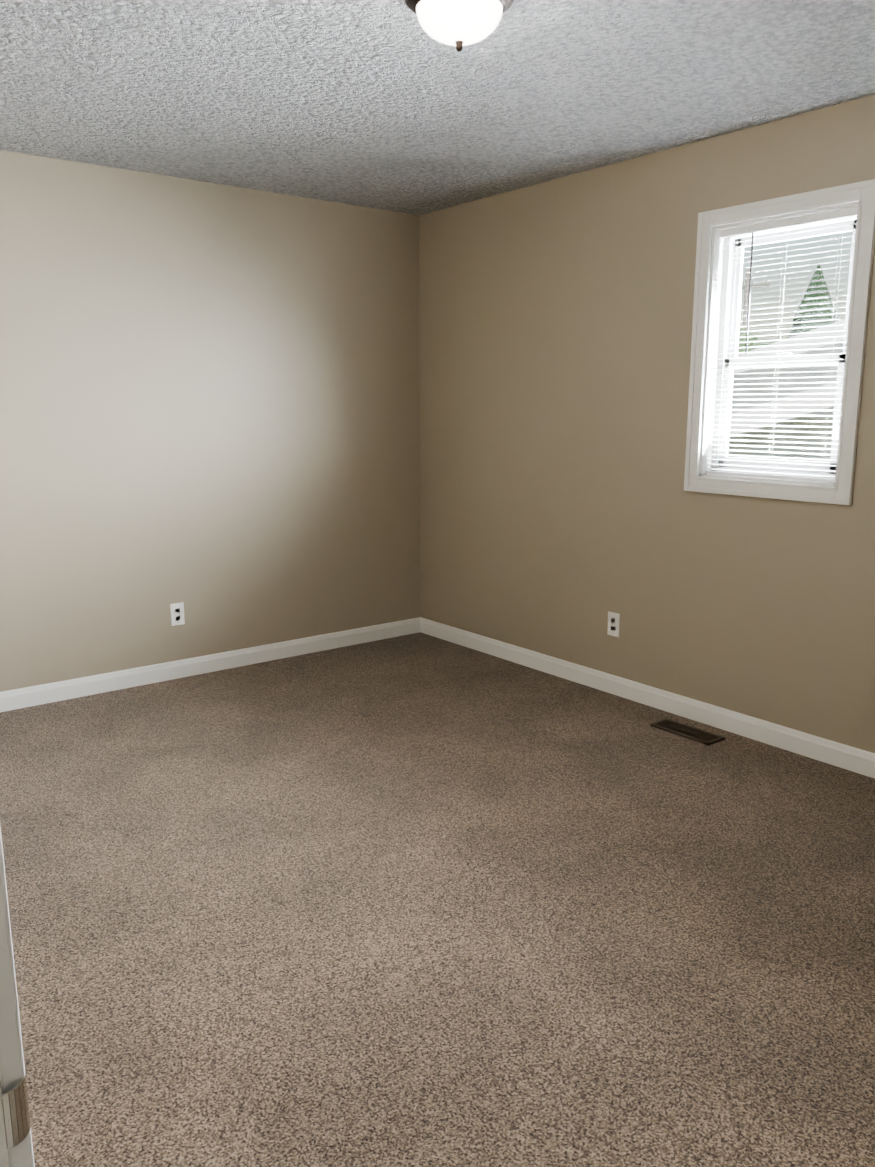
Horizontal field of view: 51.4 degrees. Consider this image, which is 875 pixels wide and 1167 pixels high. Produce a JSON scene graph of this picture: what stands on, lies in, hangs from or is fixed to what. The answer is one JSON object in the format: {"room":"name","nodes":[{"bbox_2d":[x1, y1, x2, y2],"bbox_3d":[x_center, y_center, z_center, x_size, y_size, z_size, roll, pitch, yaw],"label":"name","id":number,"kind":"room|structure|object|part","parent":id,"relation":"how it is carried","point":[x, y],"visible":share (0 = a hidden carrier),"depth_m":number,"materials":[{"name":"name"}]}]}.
{"room":"empty bedroom","nodes":[
{"label":"empty bedroom","id":0,"kind":"room"},
{"bbox_2d":[0,150,419,691],"bbox_3d":[-1.407,-0.715,4.486,3.455,2.440,0.120,-9,14,-37],"label":"wall","id":1,"kind":"structure","parent":0,"point":[210,405],"depth_m":4.54,"materials":[{"name":"beige paint"}]},
{"bbox_2d":[170,602,184,625],"bbox_3d":[-1.327,0.157,4.640,0.070,0.115,0.008,-9,14,-37],"label":"electrical outlet","id":2,"kind":"object","parent":1,"relation":"attached to","point":[177,613],"visible":1,"depth_m":4.64,"materials":[{"name":"white plastic"}]},
{"bbox_2d":[0,617,419,711],"bbox_3d":[-1.369,0.447,4.661,3.150,0.092,0.013,-9,14,-37],"label":"baseboard","id":3,"kind":"structure","parent":1,"relation":"attached to","point":[25,697],"depth_m":4.73,"materials":[{"name":"white wood"}]},
{"bbox_2d":[0,632,874,1166],"bbox_3d":[-0.027,1.093,1.891,4.860,0.100,6.380,-9,14,-37],"label":"floor","id":4,"kind":"structure","parent":0,"point":[418,900],"depth_m":2.47,"materials":[{"name":"carpet"}]},
{"bbox_2d":[650,719,724,745],"bbox_3d":[1.073,0.647,3.915,0.115,0.029,0.300,-9,14,-37],"label":"air vent register","id":5,"kind":"object","parent":4,"relation":"in","point":[690,732],"visible":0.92,"depth_m":3.90,"materials":[{"name":"brown metal"}]},
{"bbox_2d":[0,0,874,214],"bbox_3d":[-0.027,-1.399,1.398,4.860,0.100,6.380,-9,14,-37],"label":"ceiling","id":6,"kind":"structure","parent":0,"point":[391,105],"depth_m":3.07,"materials":[{"name":"white paint"}]},
{"bbox_2d":[405,0,513,51],"bbox_3d":[0.058,-1.478,2.403,0.288,0.134,0.288,-9,14,-37],"label":"ceiling light","id":7,"kind":"object","parent":6,"relation":"attached to","point":[459,24],"visible":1,"depth_m":2.35,"materials":[{"name":"white glass"}]},
{"bbox_2d":[419,95,874,753],"bbox_3d":[1.488,-0.523,3.516,0.120,2.440,5.010,-9,14,-37],"label":"wall","id":8,"kind":"structure","parent":0,"point":[563,513],"depth_m":4.18,"materials":[{"name":"beige paint"}]},
{"bbox_2d":[607,611,619,636],"bbox_3d":[0.848,0.197,4.384,0.008,0.115,0.070,-9,14,-37],"label":"electrical outlet","id":9,"kind":"object","parent":8,"relation":"attached to","point":[613,623],"visible":1,"depth_m":4.38,"materials":[{"name":"white plastic"}]},
{"bbox_2d":[420,617,874,778],"bbox_3d":[1.399,0.627,3.750,0.013,0.092,4.890,-9,14,-37],"label":"baseboard","id":10,"kind":"structure","parent":8,"relation":"attached to","point":[850,758],"depth_m":4.14,"materials":[{"name":"white wood"}]},
{"bbox_2d":[684,179,874,504],"bbox_3d":[1.354,-0.914,3.598,0.139,1.139,0.744,-9,14,-37],"label":"window","id":11,"kind":"structure","parent":8,"relation":"in","point":[834,475],"depth_m":3.61,"materials":[{"name":"white"}]},
{"bbox_3d":[1.379,-0.683,3.663,0.022,0.453,0.536,-9,14,-37],"label":"sash","id":12,"kind":"part","parent":11,"relation":"part of","materials":[{"name":"white plastic"}]},
{"bbox_3d":[1.387,-0.919,3.623,0.055,0.991,0.596,-9,14,-37],"label":"vinyl frame","id":13,"kind":"part","parent":11,"relation":"part of","materials":[{"name":"white plastic"}]},
{"bbox_3d":[1.397,-1.123,3.590,0.020,0.518,0.536,-9,14,-37],"label":"sash","id":14,"kind":"part","parent":11,"relation":"part of","materials":[{"name":"white plastic"}]},
{"bbox_3d":[-1.135,-0.123,1.496,0.120,2.440,5.010,-9,14,-37],"label":"wall","id":15,"kind":"structure","parent":0,"visible":0},
{"bbox_2d":[0,827,34,1166],"bbox_3d":[-0.061,0.303,0.185,0.152,2.112,0.934,-9,14,-37],"label":"door frame","id":16,"kind":"structure","parent":15,"relation":"attached to","point":[12,1070],"depth_m":0.55,"materials":[{"name":"white wood"}]},
{"bbox_2d":[0,1073,30,1166],"bbox_3d":[-0.272,0.327,0.551,0.048,0.070,0.015,-9,14,-37],"label":"strike plate","id":17,"kind":"object","parent":16,"relation":"attached to","point":[15,1125],"visible":1,"depth_m":0.56,"materials":[{"name":"silver metal"}]},
{"label":"outside","id":18,"kind":"structure","parent":0,"visible":0},
{"bbox_3d":[26.709,-2.095,33.709,76.510,0.200,100.000,-9,14,-37],"label":"ground","id":19,"kind":"structure","parent":18,"visible":0},
{"bbox_2d":[742,270,770,328],"bbox_3d":[11.172,-6.806,33.563,0.171,9.100,1.800,-9,14,-37],"label":"utility pole","id":20,"kind":"object","parent":19,"relation":"on","point":[746,291],"depth_m":32.76,"materials":[{"name":"grey wood"}]},
{"bbox_2d":[738,326,778,354],"bbox_3d":[9.909,-4.792,29.137,2.961,6.866,2.902,-9,14,-37],"label":"maple tree","id":21,"kind":"object","parent":19,"relation":"on","point":[742,332],"depth_m":28.18,"materials":[{"name":"plant"}]},
{"bbox_2d":[728,381,836,461],"bbox_3d":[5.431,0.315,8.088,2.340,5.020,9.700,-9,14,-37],"label":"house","id":22,"kind":"structure","parent":19,"relation":"on","point":[800,418],"depth_m":8.81,"materials":[{"name":"white"}]},
{"bbox_2d":[731,319,844,413],"bbox_3d":[9.055,-0.753,11.425,8.340,5.820,12.700,-9,14,-37],"label":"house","id":23,"kind":"structure","parent":19,"relation":"on","point":[802,384],"depth_m":10.89,"materials":[{"name":"white"}]},
{"bbox_2d":[787,263,838,337],"bbox_3d":[8.503,-3.504,20.996,4.002,7.500,3.544,-9,14,-37],"label":"evergreen tree","id":24,"kind":"object","parent":19,"relation":"on","point":[810,316],"depth_m":20.31,"materials":[{"name":"green plant"}]}
]}

